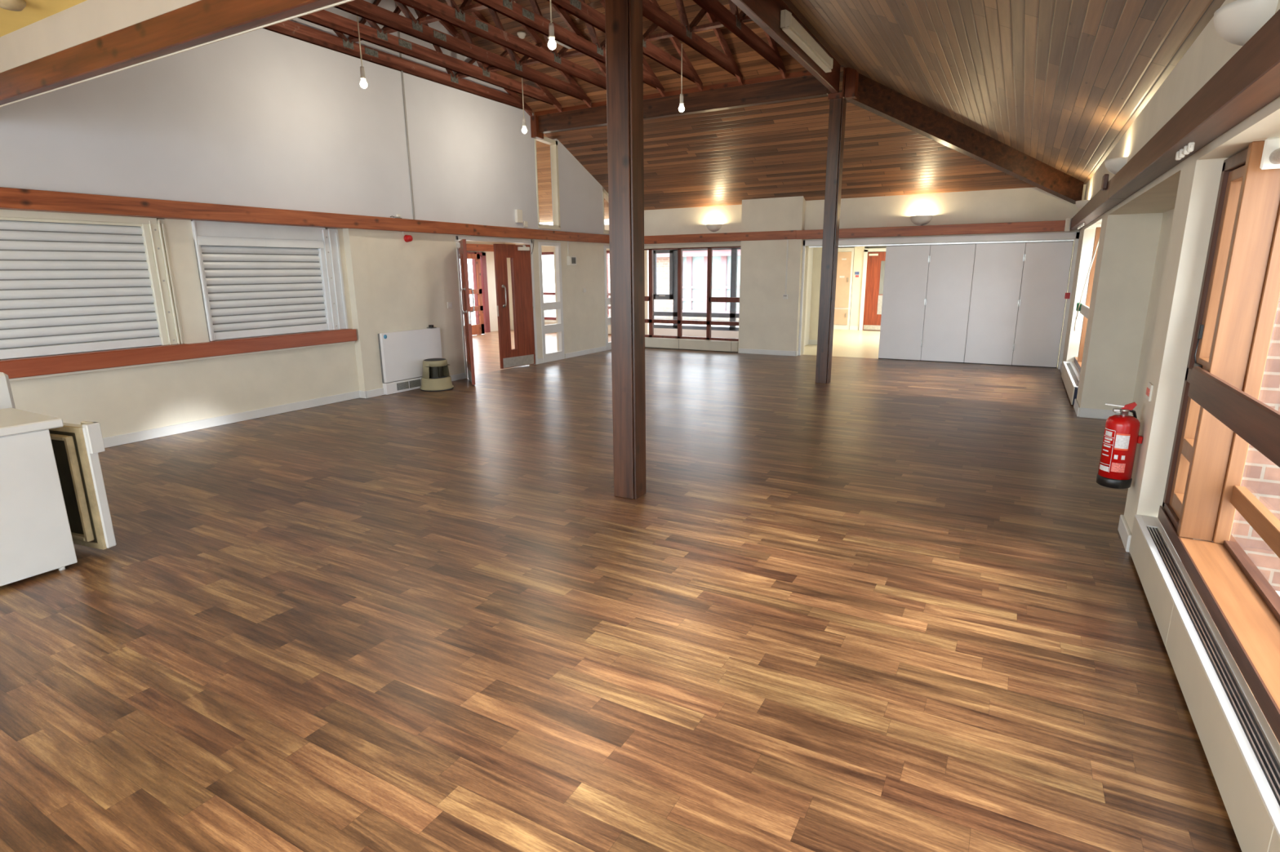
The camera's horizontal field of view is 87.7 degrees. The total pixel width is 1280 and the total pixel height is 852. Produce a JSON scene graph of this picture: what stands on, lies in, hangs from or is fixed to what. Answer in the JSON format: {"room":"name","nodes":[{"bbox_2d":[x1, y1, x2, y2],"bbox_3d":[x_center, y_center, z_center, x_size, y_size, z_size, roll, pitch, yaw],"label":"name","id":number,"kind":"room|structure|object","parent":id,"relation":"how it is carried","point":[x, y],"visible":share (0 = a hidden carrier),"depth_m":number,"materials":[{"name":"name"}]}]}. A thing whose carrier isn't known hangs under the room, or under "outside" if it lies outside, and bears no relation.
{"room":"community hall","nodes":[
{"label":"community hall","id":0,"kind":"room"},
{"bbox_2d":[0,0,86,36],"bbox_3d":[-3.533,-1.805,0.902,7.400,0.130,5.510,7,15,29],"label":"ceiling","id":1,"kind":"structure","parent":0,"point":[35,11],"depth_m":3.94,"materials":[{"name":"beige paint"}]},
{"bbox_2d":[0,0,26,11],"bbox_3d":[-3.547,-2.374,3.748,0.150,0.048,0.150,7,15,29],"label":"ceiling fitting","id":2,"kind":"object","parent":1,"relation":"attached to","point":[11,5],"visible":1,"depth_m":3.73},
{"bbox_2d":[0,0,199,72],"bbox_3d":[-1.965,-2.299,3.180,7.660,0.430,0.090,7,15,29],"label":"wall","id":3,"kind":"structure","parent":0,"point":[86,20],"depth_m":3.88,"materials":[{"name":"paint"}]},
{"bbox_2d":[0,0,354,106],"bbox_3d":[-1.867,-1.993,3.174,7.780,0.165,0.072,7,15,29],"label":"timber beam","id":4,"kind":"structure","parent":3,"relation":"attached to","point":[201,23],"depth_m":3.55,"materials":[{"name":"brown wood"}]},
{"bbox_2d":[0,228,326,359],"bbox_3d":[-4.842,-1.359,6.466,0.055,1.500,4.400,7,15,29],"label":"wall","id":5,"kind":"structure","parent":0,"point":[326,228],"depth_m":6.33,"materials":[{"name":"beige paint"}]},
{"bbox_2d":[0,0,609,438],"bbox_3d":[-4.112,-2.728,7.134,0.290,5.251,15.600,7,15,29],"label":"wall","id":6,"kind":"structure","parent":0,"point":[261,117],"depth_m":7.47,"materials":[{"name":"white paint"}]},
{"bbox_2d":[0,208,184,359],"bbox_3d":[-5.127,-1.177,5.554,0.086,1.195,2.300,7,15,29],"label":"roller shutter","id":7,"kind":"object","parent":6,"relation":"attached to","point":[70,278],"visible":1,"depth_m":5.90,"materials":[{"name":"grey plastic"}]},
{"bbox_2d":[0,328,356,381],"bbox_3d":[-5.649,-0.267,4.684,0.095,0.172,8.545,7,15,29],"label":"window sill","id":8,"kind":"structure","parent":6,"relation":"attached to","point":[28,368],"depth_m":6.41,"materials":[{"name":"red wood"}]},
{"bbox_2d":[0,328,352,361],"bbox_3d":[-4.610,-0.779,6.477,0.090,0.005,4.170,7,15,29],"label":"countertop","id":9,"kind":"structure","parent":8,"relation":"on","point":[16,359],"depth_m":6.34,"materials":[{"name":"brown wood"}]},
{"bbox_2d":[191,220,348,341],"bbox_3d":[-4.043,-1.626,7.439,0.086,1.195,1.660,7,15,29],"label":"roller shutter","id":10,"kind":"object","parent":6,"relation":"attached to","point":[255,277],"visible":1,"depth_m":7.34,"materials":[{"name":"grey plastic"}]},
{"bbox_2d":[102,346,606,448],"bbox_3d":[-4.266,-0.098,7.213,0.128,0.095,14.520,7,15,29],"label":"baseboard","id":11,"kind":"structure","parent":6,"relation":"attached to","point":[109,442],"depth_m":7.28,"materials":[{"name":"white paint"}]},
{"bbox_2d":[262,0,532,116],"bbox_3d":[-3.008,-5.031,8.319,0.070,1.230,5.240,7,15,29],"label":"roof truss","id":12,"kind":"object","parent":6,"relation":"attached to","point":[340,43],"visible":0.69,"depth_m":8.34,"materials":[{"name":"brown wood"}]},
{"bbox_2d":[395,2,414,219],"bbox_3d":[-3.017,-4.185,8.526,0.012,2.960,0.022,7,15,29],"label":"conduit","id":13,"kind":"object","parent":6,"relation":"attached to","point":[398,33],"visible":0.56,"depth_m":8.63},
{"bbox_2d":[402,231,413,242],"bbox_3d":[-3.047,-2.488,8.761,0.085,0.132,0.107,7,15,29],"label":"fire alarm","id":14,"kind":"object","parent":6,"relation":"attached to","point":[407,238],"visible":1,"depth_m":8.74,"materials":[{"name":"red plastic"}]},
{"bbox_2d":[377,327,442,395],"bbox_3d":[-3.083,-0.898,9.045,0.079,0.797,1.010,7,15,29],"label":"wall heater","id":15,"kind":"object","parent":6,"relation":"attached to","point":[402,354],"visible":0.91,"depth_m":8.90,"materials":[{"name":"white metal"}]},
{"bbox_2d":[396,379,421,390],"bbox_3d":[-3.115,-0.557,8.988,0.004,0.095,0.405,7,15,29],"label":"grille","id":16,"kind":"object","parent":15,"relation":"attached to","point":[406,384],"depth_m":8.98,"materials":[{"name":"metal"}]},
{"bbox_2d":[447,302,452,308],"bbox_3d":[-2.731,-1.736,9.573,0.017,0.090,0.090,7,15,29],"label":"light switch","id":17,"kind":"object","parent":6,"relation":"attached to","point":[449,304],"visible":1,"depth_m":9.56,"materials":[{"name":"white plastic"}]},
{"bbox_2d":[453,239,475,385],"bbox_3d":[-2.488,-1.615,9.468,0.175,1.973,0.750,-6,14,-24],"label":"door","id":18,"kind":"structure","parent":6,"relation":"in","point":[461,245],"depth_m":9.24,"materials":[{"name":"red wood"}]},
{"bbox_2d":[455,235,537,378],"bbox_3d":[-2.265,-1.904,10.550,0.162,2.065,1.750,7,15,29],"label":"door frame","id":19,"kind":"structure","parent":6,"relation":"attached to","point":[458,238],"depth_m":10.25,"materials":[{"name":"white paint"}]},
{"bbox_2d":[493,244,535,368],"bbox_3d":[-2.026,-1.961,10.934,0.175,1.973,0.750,12,18,43],"label":"door","id":20,"kind":"structure","parent":6,"relation":"in","point":[523,353],"depth_m":10.92,"materials":[{"name":"red wood"}]},
{"bbox_2d":[515,208,522,222],"bbox_3d":[-1.937,-3.353,10.640,0.050,0.200,0.130,7,15,29],"label":"router","id":21,"kind":"object","parent":6,"relation":"attached to","point":[518,213],"visible":1,"depth_m":10.61,"materials":[{"name":"white plastic"}]},
{"bbox_2d":[523,221,528,227],"bbox_3d":[-1.857,-3.277,10.819,0.035,0.090,0.080,7,15,29],"label":"wall socket","id":22,"kind":"object","parent":6,"relation":"attached to","point":[525,223],"visible":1,"depth_m":10.80,"materials":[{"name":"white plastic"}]},
{"bbox_2d":[537,241,564,363],"bbox_3d":[-1.567,-2.162,11.677,0.072,2.045,0.630,7,15,29],"label":"window","id":23,"kind":"structure","parent":6,"relation":"in","point":[557,327],"depth_m":11.73,"materials":[{"name":"white paint"}]},
{"bbox_2d":[566,241,576,265],"bbox_3d":[-1.228,-3.103,11.964,0.075,0.420,0.210,7,15,29],"label":"control box","id":24,"kind":"object","parent":6,"relation":"attached to","point":[571,260],"visible":1,"depth_m":11.92,"materials":[{"name":"white plastic"}]},
{"bbox_2d":[602,187,608,234],"bbox_3d":[-0.583,-4.198,13.076,0.112,0.839,0.670,7,15,29],"label":"window","id":25,"kind":"structure","parent":6,"relation":"in","point":[605,194],"depth_m":12.82,"materials":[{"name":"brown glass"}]},
{"bbox_2d":[604,244,611,350],"bbox_3d":[-0.551,-2.583,13.443,0.072,2.045,0.670,7,15,29],"label":"window","id":26,"kind":"structure","parent":6,"relation":"in","point":[607,300],"depth_m":13.21,"materials":[{"name":"white paint"}]},
{"bbox_2d":[530,70,829,139],"bbox_3d":[0.349,-4.630,9.652,4.720,0.415,0.200,7,15,29],"label":"timber beam","id":27,"kind":"structure","parent":6,"relation":"attached to","point":[802,85],"depth_m":9.34,"materials":[{"name":"brown wood"}]},
{"bbox_2d":[297,0,561,111],"bbox_3d":[-2.506,-4.972,8.044,0.070,1.230,5.240,7,15,29],"label":"roof truss","id":28,"kind":"object","parent":27,"relation":"on","point":[373,34],"visible":0.78,"depth_m":8.05,"materials":[{"name":"brown wood"}]},
{"bbox_2d":[340,240,648,334],"bbox_3d":[-3.698,-4.118,12.985,5.100,5.300,9.100,7,15,29],"label":"wall","id":29,"kind":"structure","parent":0,"point":[489,255],"depth_m":17.62,"materials":[{"name":"beige paint"}]},
{"bbox_2d":[464,253,484,336],"bbox_3d":[-4.244,-3.271,16.622,0.050,1.990,0.840,7,15,29],"label":"door","id":30,"kind":"structure","parent":29,"relation":"in","point":[477,329],"depth_m":16.85,"materials":[{"name":"red wood"}]},
{"bbox_2d":[458,244,493,251],"bbox_3d":[-5.752,-3.883,14.193,0.090,0.170,8.750,7,15,29],"label":"rail","id":31,"kind":"object","parent":29,"relation":"attached to","point":[471,247],"depth_m":16.99,"materials":[{"name":"wood"}]},
{"bbox_2d":[466,252,490,332],"bbox_3d":[-4.382,-3.361,16.927,0.100,2.050,1.420,7,15,29],"label":"door","id":32,"kind":"structure","parent":29,"relation":"in","point":[482,255],"depth_m":17.33,"materials":[{"name":"wood"}]},
{"bbox_2d":[542,250,610,319],"bbox_3d":[-1.666,-3.606,17.209,3.980,1.750,0.070,7,15,29],"label":"window","id":33,"kind":"structure","parent":29,"relation":"in","point":[607,251],"depth_m":16.91,"materials":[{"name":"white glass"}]},
{"bbox_2d":[0,136,1071,244],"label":"wooden beam","id":34,"kind":"structure","parent":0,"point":[553,144],"depth_m":8.56,"materials":[{"name":"brown wood"}]},
{"bbox_2d":[390,213,401,218],"bbox_3d":[-3.132,-2.694,8.550,0.045,0.054,0.172,7,15,29],"label":"sensor","id":35,"kind":"object","parent":34,"relation":"on","point":[397,215],"visible":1,"depth_m":8.56,"materials":[{"name":"grey plastic"}]},
{"bbox_2d":[1064,217,1071,231],"bbox_3d":[6.293,-2.959,9.796,0.070,0.190,0.070,7,15,29],"label":"loudspeaker","id":36,"kind":"object","parent":34,"relation":"attached to","point":[1068,222],"visible":1,"depth_m":9.77,"materials":[{"name":"white plastic"}]},
{"bbox_2d":[1066,219,1070,230],"bbox_3d":[6.277,-2.952,9.768,0.040,0.150,0.004,7,15,29],"label":"grille","id":37,"kind":"object","parent":36,"relation":"attached to","point":[1068,221],"depth_m":9.77,"materials":[{"name":"beige plastic"}]},
{"bbox_2d":[536,133,608,222],"bbox_3d":[-3.940,-5.301,12.277,5.110,2.693,5.840,7,15,29],"label":"ceiling","id":38,"kind":"structure","parent":0,"point":[543,150],"depth_m":13.08,"materials":[{"name":"wood"}]},
{"bbox_2d":[0,328,1279,851],"bbox_3d":[-0.352,-0.463,9.103,15.400,0.120,21.700,7,15,29],"label":"floor","id":39,"kind":"structure","parent":0,"point":[885,605],"depth_m":2.92,"materials":[{"name":"brown wood"}]},
{"bbox_2d":[0,408,116,586],"bbox_3d":[-3.431,0.377,3.538,0.639,0.822,0.825,7,15,29],"label":"cabinet","id":40,"kind":"object","parent":39,"relation":"on","point":[53,496],"visible":1,"depth_m":3.50,"materials":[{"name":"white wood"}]},
{"bbox_2d":[0,408,63,437],"bbox_3d":[-3.473,0.015,3.380,0.635,0.045,0.660,7,15,29],"label":"countertop","id":41,"kind":"structure","parent":40,"relation":"on","point":[13,421],"depth_m":3.46,"materials":[{"name":"white laminate"}]},
{"bbox_2d":[0,372,15,408],"bbox_3d":[-4.184,0.192,3.983,0.635,0.995,0.600,7,15,29],"label":"appliance","id":42,"kind":"object","parent":41,"relation":"on","point":[6,401],"visible":0.04,"depth_m":3.97,"materials":[{"name":"white plastic"}]},
{"bbox_2d":[420,358,453,391],"bbox_3d":[-2.783,-0.707,9.089,0.444,0.405,0.444,-11,17,-37],"label":"step stool","id":43,"kind":"object","parent":39,"relation":"on","point":[436,377],"visible":1,"depth_m":8.97,"materials":[{"name":"beige plastic"}]},
{"bbox_2d":[512,320,611,334],"bbox_3d":[-1.741,-2.567,17.317,3.900,0.260,0.140,7,15,29],"label":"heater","id":44,"kind":"object","parent":39,"relation":"on","point":[546,322],"visible":0.18,"depth_m":17.53,"materials":[{"name":"white metal"}]},
{"bbox_2d":[604,0,645,499],"bbox_3d":[-0.086,-1.322,4.317,0.176,3.720,0.160,7,15,29],"label":"timber post","id":45,"kind":"object","parent":39,"relation":"on","point":[623,18],"visible":1,"depth_m":4.28,"materials":[{"name":"brown wood"}]},
{"bbox_2d":[644,337,738,352],"bbox_3d":[0.874,-1.644,13.415,2.340,0.205,0.100,7,15,29],"label":"heater","id":46,"kind":"object","parent":39,"relation":"on","point":[657,343],"visible":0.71,"depth_m":13.27,"materials":[{"name":"beige metal"}]},
{"bbox_2d":[815,98,846,383],"bbox_3d":[2.555,-2.394,8.950,0.171,3.660,0.180,7,15,29],"label":"timber post","id":47,"kind":"object","parent":39,"relation":"on","point":[837,117],"visible":1,"depth_m":8.85,"materials":[{"name":"brown wood"}]},
{"bbox_2d":[730,0,845,100],"bbox_3d":[1.211,-3.821,6.191,0.195,0.405,5.300,7,15,29],"label":"timber beam","id":48,"kind":"structure","parent":47,"relation":"on","point":[766,14],"depth_m":6.58,"materials":[{"name":"brown wood"}]},
{"bbox_2d":[780,8,833,72],"bbox_3d":[1.781,-4.024,7.017,0.104,0.175,1.640,7,15,29],"label":"strip light","id":49,"kind":"object","parent":48,"relation":"attached to","point":[789,24],"visible":1,"depth_m":6.79,"materials":[{"name":"beige plastic"}]},
{"bbox_2d":[789,15,831,68],"bbox_3d":[1.799,-4.029,7.005,0.049,0.140,1.600,7,15,29],"label":"diffuser","id":50,"kind":"object","parent":49,"relation":"attached to","point":[797,33],"depth_m":6.90,"materials":[{"name":"beige plastic"}]},
{"bbox_2d":[833,247,854,329],"bbox_3d":[5.297,-3.599,17.505,0.590,2.080,0.450,7,15,29],"label":"tall cabinet","id":51,"kind":"object","parent":39,"relation":"on","point":[845,265],"visible":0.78,"depth_m":17.29,"materials":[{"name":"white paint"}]},
{"bbox_2d":[1061,361,1079,404],"bbox_3d":[5.558,-0.570,8.559,0.132,0.230,2.390,7,15,29],"label":"heater","id":52,"kind":"object","parent":39,"relation":"on","point":[1070,375],"visible":0.82,"depth_m":8.37,"materials":[{"name":"white metal"}]},
{"bbox_2d":[1128,514,1279,851],"bbox_3d":[1.135,1.268,0.836,0.100,0.230,6.615,7,15,29],"label":"heater","id":53,"kind":"object","parent":39,"relation":"on","point":[1242,750],"visible":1,"depth_m":2.17,"materials":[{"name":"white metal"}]},
{"bbox_2d":[653,248,813,346],"bbox_3d":[1.512,-2.988,14.321,4.050,2.400,2.200,7,15,29],"label":"wall","id":54,"kind":"structure","parent":0,"point":[658,331],"depth_m":15.30,"materials":[{"name":"white paint"}]},
{"bbox_2d":[808,325,858,345],"bbox_3d":[4.574,-2.168,15.750,0.700,0.100,3.915,7,15,29],"label":"baseboard","id":55,"kind":"structure","parent":54,"relation":"attached to","point":[811,341],"depth_m":14.10,"materials":[{"name":"white paint"}]},
{"bbox_2d":[808,247,822,340],"bbox_3d":[3.456,-2.934,14.011,1.150,2.400,0.150,7,15,29],"label":"wall","id":56,"kind":"structure","parent":0,"point":[817,251],"depth_m":13.85,"materials":[{"name":"beige paint"}]},
{"bbox_2d":[437,0,1225,210],"bbox_3d":[-0.643,-3.647,4.855,8.070,2.608,15.490,7,15,29],"label":"ceiling","id":57,"kind":"structure","parent":0,"point":[1059,83],"depth_m":7.95,"materials":[{"name":"brown wood"}]},
{"bbox_2d":[516,31,526,39],"bbox_3d":[-1.586,-5.236,8.936,0.120,0.065,0.120,7,15,29],"label":"smoke detector","id":58,"kind":"object","parent":57,"relation":"attached to","point":[522,35],"visible":0.95,"depth_m":8.90,"materials":[{"name":"white plastic"}]},
{"bbox_2d":[844,67,1084,204],"bbox_3d":[4.507,-3.871,9.044,4.020,1.547,0.226,-4,14,-15],"label":"beam","id":59,"kind":"structure","parent":57,"relation":"attached to","point":[869,95],"depth_m":8.96,"materials":[{"name":"brown wood"}]},
{"bbox_2d":[849,246,867,329],"bbox_3d":[5.689,-3.587,17.324,0.250,2.130,0.420,7,15,29],"label":"wall pier","id":60,"kind":"object","parent":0,"point":[859,251],"visible":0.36,"depth_m":17.15,"materials":[{"name":"beige paint"}]},
{"bbox_2d":[854,271,859,277],"bbox_3d":[5.560,-3.891,17.070,0.115,0.160,0.014,7,15,29],"label":"notice","id":61,"kind":"object","parent":60,"relation":"attached to","point":[856,273],"visible":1,"depth_m":17.06,"materials":[{"name":"paper"}]},
{"bbox_2d":[644,184,1085,355],"bbox_3d":[3.178,-2.654,11.940,8.200,2.800,0.350,7,15,29],"label":"wall","id":62,"kind":"structure","parent":0,"point":[767,321],"depth_m":11.96,"materials":[{"name":"beige paint"}]},
{"bbox_2d":[644,242,741,342],"bbox_3d":[0.920,-2.663,13.272,2.425,1.872,0.110,7,15,29],"label":"window","id":63,"kind":"structure","parent":62,"relation":"in","point":[709,246],"depth_m":13.22,"materials":[{"name":"brown wood"}]},
{"bbox_2d":[706,224,721,231],"bbox_3d":[1.376,-3.745,12.599,0.300,0.132,0.150,7,15,29],"label":"wall light","id":64,"kind":"object","parent":62,"relation":"attached to","point":[713,228],"depth_m":12.56,"materials":[{"name":"white plastic"}]},
{"bbox_2d":[738,348,798,355],"bbox_3d":[2.416,-1.398,12.550,1.126,0.090,0.166,7,15,29],"label":"baseboard","id":65,"kind":"structure","parent":62,"relation":"attached to","point":[780,353],"depth_m":12.46,"materials":[{"name":"white paint"}]},
{"bbox_2d":[782,239,788,298],"bbox_3d":[2.634,-2.816,11.985,0.085,1.045,0.040,7,15,29],"label":"conduit","id":66,"kind":"object","parent":62,"relation":"attached to","point":[784,296],"visible":1,"depth_m":12.00,"materials":[{"name":"white plastic"}]},
{"bbox_2d":[910,215,932,226],"bbox_3d":[4.565,-3.337,10.850,0.340,0.170,0.170,7,15,29],"label":"wall light","id":67,"kind":"object","parent":62,"relation":"attached to","point":[920,220],"depth_m":10.81,"materials":[{"name":"white plastic"}]},
{"bbox_2d":[798,231,1079,369],"bbox_3d":[4.782,-2.120,11.227,4.190,2.055,0.250,7,15,29],"label":"door frame","id":68,"kind":"structure","parent":62,"relation":"attached to","point":[1051,236],"depth_m":10.64,"materials":[{"name":"white paint"}]},
{"bbox_2d":[808,239,1074,368],"bbox_3d":[4.814,-2.075,11.253,4.030,1.955,0.074,7,15,29],"label":"folding partition","id":69,"kind":"structure","parent":62,"relation":"in","point":[988,303],"depth_m":10.86,"materials":[{"name":"white laminate"}]},
{"bbox_2d":[1064,293,1070,298],"bbox_3d":[6.504,-1.982,10.137,0.065,0.090,0.035,7,15,29],"label":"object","id":70,"kind":"object","parent":62,"relation":"attached to","point":[1067,295],"visible":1,"depth_m":10.12,"materials":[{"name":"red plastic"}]},
{"bbox_2d":[838,241,1074,333],"bbox_3d":[8.408,-3.474,16.140,7.650,2.400,0.180,7,15,29],"label":"wall","id":71,"kind":"structure","parent":0,"point":[880,246],"depth_m":17.10,"materials":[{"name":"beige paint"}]},
{"bbox_2d":[858,248,886,330],"bbox_3d":[6.244,-3.475,17.002,1.050,2.050,0.470,7,15,29],"label":"door frame","id":72,"kind":"structure","parent":71,"relation":"attached to","point":[869,250],"depth_m":16.98,"materials":[{"name":"white paint"}]},
{"bbox_2d":[862,252,885,330],"bbox_3d":[6.128,-3.390,16.818,0.860,1.950,0.090,7,15,29],"label":"door","id":73,"kind":"structure","parent":72,"relation":"attached to","point":[875,260],"depth_m":16.92,"materials":[{"name":"red wood"}]},
{"bbox_2d":[1062,0,1279,560],"bbox_3d":[3.131,-0.646,3.405,0.720,2.760,15.500,7,15,29],"label":"wall","id":74,"kind":"structure","parent":0,"point":[1153,246],"depth_m":4.10,"materials":[{"name":"beige paint"}]},
{"bbox_2d":[1075,200,1089,209],"bbox_3d":[5.989,-2.984,9.037,0.150,0.132,0.300,7,15,29],"label":"wall light","id":75,"kind":"object","parent":74,"relation":"attached to","point":[1080,204],"depth_m":8.95,"materials":[{"name":"white plastic"}]},
{"bbox_2d":[1073,226,1101,372],"bbox_3d":[5.683,-1.552,8.241,0.240,1.815,2.430,7,15,29],"label":"window","id":76,"kind":"structure","parent":74,"relation":"in","point":[1085,308],"depth_m":8.81,"materials":[{"name":"orange wood"}]},
{"bbox_2d":[1075,302,1081,311],"bbox_3d":[6.036,-1.639,9.166,0.045,0.110,0.120,7,15,29],"label":"handle","id":77,"kind":"object","parent":76,"relation":"attached to","point":[1077,304],"depth_m":9.12,"materials":[{"name":"green plastic"}]},
{"bbox_2d":[1074,237,1099,331],"bbox_3d":[5.660,-1.807,8.432,0.036,1.312,1.382,6,15,27],"label":"blind cord","id":78,"kind":"object","parent":76,"relation":"hanging from","point":[1089,270],"visible":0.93,"depth_m":8.58,"materials":[{"name":"plastic"}]},
{"bbox_2d":[1059,363,1133,552],"bbox_3d":[4.822,-0.115,6.923,0.458,0.100,7.850,7,15,29],"label":"baseboard","id":79,"kind":"structure","parent":74,"relation":"attached to","point":[1125,534],"depth_m":6.93,"materials":[{"name":"white paint"}]},
{"bbox_2d":[1104,156,1128,174],"bbox_3d":[4.158,-2.265,5.845,0.150,0.132,0.300,7,15,29],"label":"wall light","id":80,"kind":"object","parent":74,"relation":"attached to","point":[1113,166],"depth_m":5.75,"materials":[{"name":"white plastic"}]},
{"bbox_2d":[1096,402,1142,488],"bbox_3d":[2.717,0.101,3.768,0.180,0.487,0.166,-4,14,-15],"label":"fire extinguisher","id":81,"kind":"object","parent":74,"relation":"attached to","point":[1121,438],"visible":1,"depth_m":3.72,"materials":[{"name":"red metal"}]},
{"bbox_2d":[1111,462,1125,472],"bbox_3d":[2.675,0.233,3.727,0.062,0.052,0.006,6,15,28],"label":"print","id":82,"kind":"object","parent":81,"relation":"attached to","point":[1115,467],"depth_m":3.72},
{"bbox_2d":[1145,382,1153,401],"bbox_3d":[2.787,-0.186,3.647,0.016,0.090,0.110,7,15,29],"label":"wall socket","id":83,"kind":"object","parent":74,"relation":"attached to","point":[1149,388],"visible":1,"depth_m":3.62,"materials":[{"name":"white plastic"}]},
{"bbox_2d":[1070,8,1279,230],"bbox_3d":[2.728,-1.450,3.386,0.130,0.160,15.400,7,15,29],"label":"beam","id":84,"kind":"structure","parent":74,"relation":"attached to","point":[1250,80],"depth_m":2.60,"materials":[{"name":"brown wood"}]},
{"bbox_2d":[1100,173,1109,191],"bbox_3d":[3.959,-2.076,5.674,0.035,0.120,0.140,7,15,29],"label":"junction box","id":85,"kind":"object","parent":84,"relation":"attached to","point":[1105,178],"visible":1,"depth_m":5.62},
{"bbox_2d":[1175,142,1195,159],"bbox_3d":[2.541,-1.281,3.110,0.022,0.040,0.320,7,15,29],"label":"curtain bracket","id":86,"kind":"object","parent":84,"relation":"attached to","point":[1182,153],"visible":1,"depth_m":3.06,"materials":[{"name":"white plastic"}]},
{"bbox_2d":[1157,140,1279,743],"bbox_3d":[1.225,0.292,0.493,0.243,1.815,6.715,7,15,29],"label":"window","id":87,"kind":"structure","parent":74,"relation":"in","point":[1221,413],"depth_m":2.87,"materials":[{"name":"orange wood"}]},
{"bbox_2d":[1259,137,1279,169],"bbox_3d":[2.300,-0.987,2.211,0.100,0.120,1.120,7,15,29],"label":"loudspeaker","id":88,"kind":"object","parent":87,"relation":"attached to","point":[1270,159],"visible":1,"depth_m":2.68,"materials":[{"name":"white plastic"}]},
{"bbox_2d":[1213,0,1278,45],"bbox_3d":[2.229,-1.486,2.487,0.150,0.132,0.300,7,15,29],"label":"wall lamp","id":89,"kind":"object","parent":74,"relation":"attached to","point":[1236,22],"depth_m":2.41,"materials":[{"name":"glass"}]},
{"bbox_3d":[-3.866,-4.840,7.285,10.100,1.329,2.750,7,15,29],"label":"ceiling","id":90,"kind":"structure","parent":0,"visible":0},
{"bbox_2d":[333,0,591,107],"bbox_3d":[-2.027,-4.915,7.782,0.070,1.230,5.240,7,15,29],"label":"roof truss","id":91,"kind":"object","parent":90,"relation":"attached to","point":[409,25],"visible":0.94,"depth_m":7.82,"materials":[{"name":"brown wood"}]},
{"bbox_2d":[356,15,367,88],"bbox_3d":[-2.806,-3.791,6.684,0.072,0.737,0.072,7,15,29],"label":"pendant bulb","id":92,"kind":"object","parent":91,"relation":"hanging from","point":[363,84],"visible":0.99,"depth_m":6.72,"materials":[{"name":"white glass"}]},
{"bbox_2d":[521,77,527,133],"bbox_3d":[-1.569,-4.330,8.953,0.072,0.737,0.072,7,15,29],"label":"pendant bulb","id":93,"kind":"object","parent":91,"relation":"hanging from","point":[524,130],"visible":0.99,"depth_m":8.99,"materials":[{"name":"glass"}]},
{"bbox_2d":[394,0,606,89],"bbox_3d":[-1.486,-4.851,7.486,0.070,1.230,5.240,7,15,29],"label":"roof truss","id":94,"kind":"object","parent":90,"relation":"attached to","point":[451,13],"visible":0.78,"depth_m":7.62,"materials":[{"name":"brown wood"}]},
{"bbox_2d":[473,0,664,96],"bbox_3d":[-0.936,-4.786,7.185,0.070,1.230,5.240,7,15,29],"label":"roof truss","id":95,"kind":"object","parent":90,"relation":"attached to","point":[510,9],"visible":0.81,"depth_m":7.41,"materials":[{"name":"brown wood"}]},
{"bbox_2d":[348,0,517,42],"bbox_3d":[-1.316,-4.261,6.645,4.680,0.035,0.080,7,15,29],"label":"binder","id":96,"kind":"object","parent":95,"relation":"on","point":[477,6],"visible":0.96,"depth_m":7.11,"materials":[{"name":"wood"}]},
{"bbox_2d":[546,36,571,48],"bbox_3d":[-0.887,-4.375,7.514,0.100,0.110,0.460,7,15,29],"label":"emergency light","id":97,"kind":"object","parent":95,"relation":"attached to","point":[556,42],"visible":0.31,"depth_m":7.55,"materials":[{"name":"white plastic"}]},
{"bbox_2d":[457,15,753,78],"bbox_3d":[-0.466,-4.612,8.123,4.680,0.035,0.080,7,15,29],"label":"binder","id":98,"kind":"object","parent":95,"relation":"on","point":[744,19],"visible":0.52,"depth_m":7.74,"materials":[{"name":"wood"}]},
{"bbox_2d":[546,0,702,91],"bbox_3d":[-0.421,-4.726,6.903,0.070,1.230,5.240,7,15,29],"label":"roof truss","id":99,"kind":"object","parent":90,"relation":"attached to","point":[577,8],"visible":0.62,"depth_m":7.91,"materials":[{"name":"wood"}]},
{"bbox_2d":[642,0,742,84],"bbox_3d":[0.094,-4.665,6.622,0.070,1.230,5.240,7,15,29],"label":"roof truss","id":100,"kind":"object","parent":90,"relation":"attached to","point":[683,32],"visible":0.83,"depth_m":7.58,"materials":[{"name":"brown wood"}]},
{"bbox_2d":[547,0,555,49],"bbox_3d":[-0.747,-3.547,5.557,0.072,0.737,0.072,7,15,29],"label":"pendant bulb","id":101,"kind":"object","parent":100,"relation":"hanging from","point":[551,44],"visible":1,"depth_m":5.60,"materials":[{"name":"glass"}]},
{"bbox_2d":[678,43,684,112],"bbox_3d":[0.490,-4.087,7.827,0.072,0.737,0.072,7,15,29],"label":"pendant bulb","id":102,"kind":"object","parent":100,"relation":"hanging from","point":[681,108],"visible":1,"depth_m":7.86,"materials":[{"name":"glass"}]},
{"bbox_2d":[692,0,786,78],"bbox_3d":[0.609,-4.604,6.340,0.070,1.230,5.240,7,15,29],"label":"roof truss","id":103,"kind":"object","parent":90,"relation":"attached to","point":[732,20],"visible":0.86,"depth_m":7.29,"materials":[{"name":"wood"}]},
{"label":"outside","id":104,"kind":"structure","parent":0,"visible":0},
{"bbox_2d":[463,294,1279,596],"bbox_3d":[-4.530,-3.462,22.395,90.000,0.170,85.000,7,15,29],"label":"ground","id":105,"kind":"structure","parent":104,"point":[552,313],"depth_m":23.39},
{"bbox_2d":[608,248,740,331],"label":"window","id":106,"kind":"structure","parent":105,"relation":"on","point":[694,262],"depth_m":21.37,"materials":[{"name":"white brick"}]},
{"bbox_2d":[1208,296,1279,591],"bbox_3d":[4.077,-0.558,2.524,2.610,3.030,0.092,7,15,29],"label":"brick wall","id":107,"kind":"structure","parent":105,"relation":"on","point":[1261,476],"depth_m":3.26,"materials":[{"name":"brick"}]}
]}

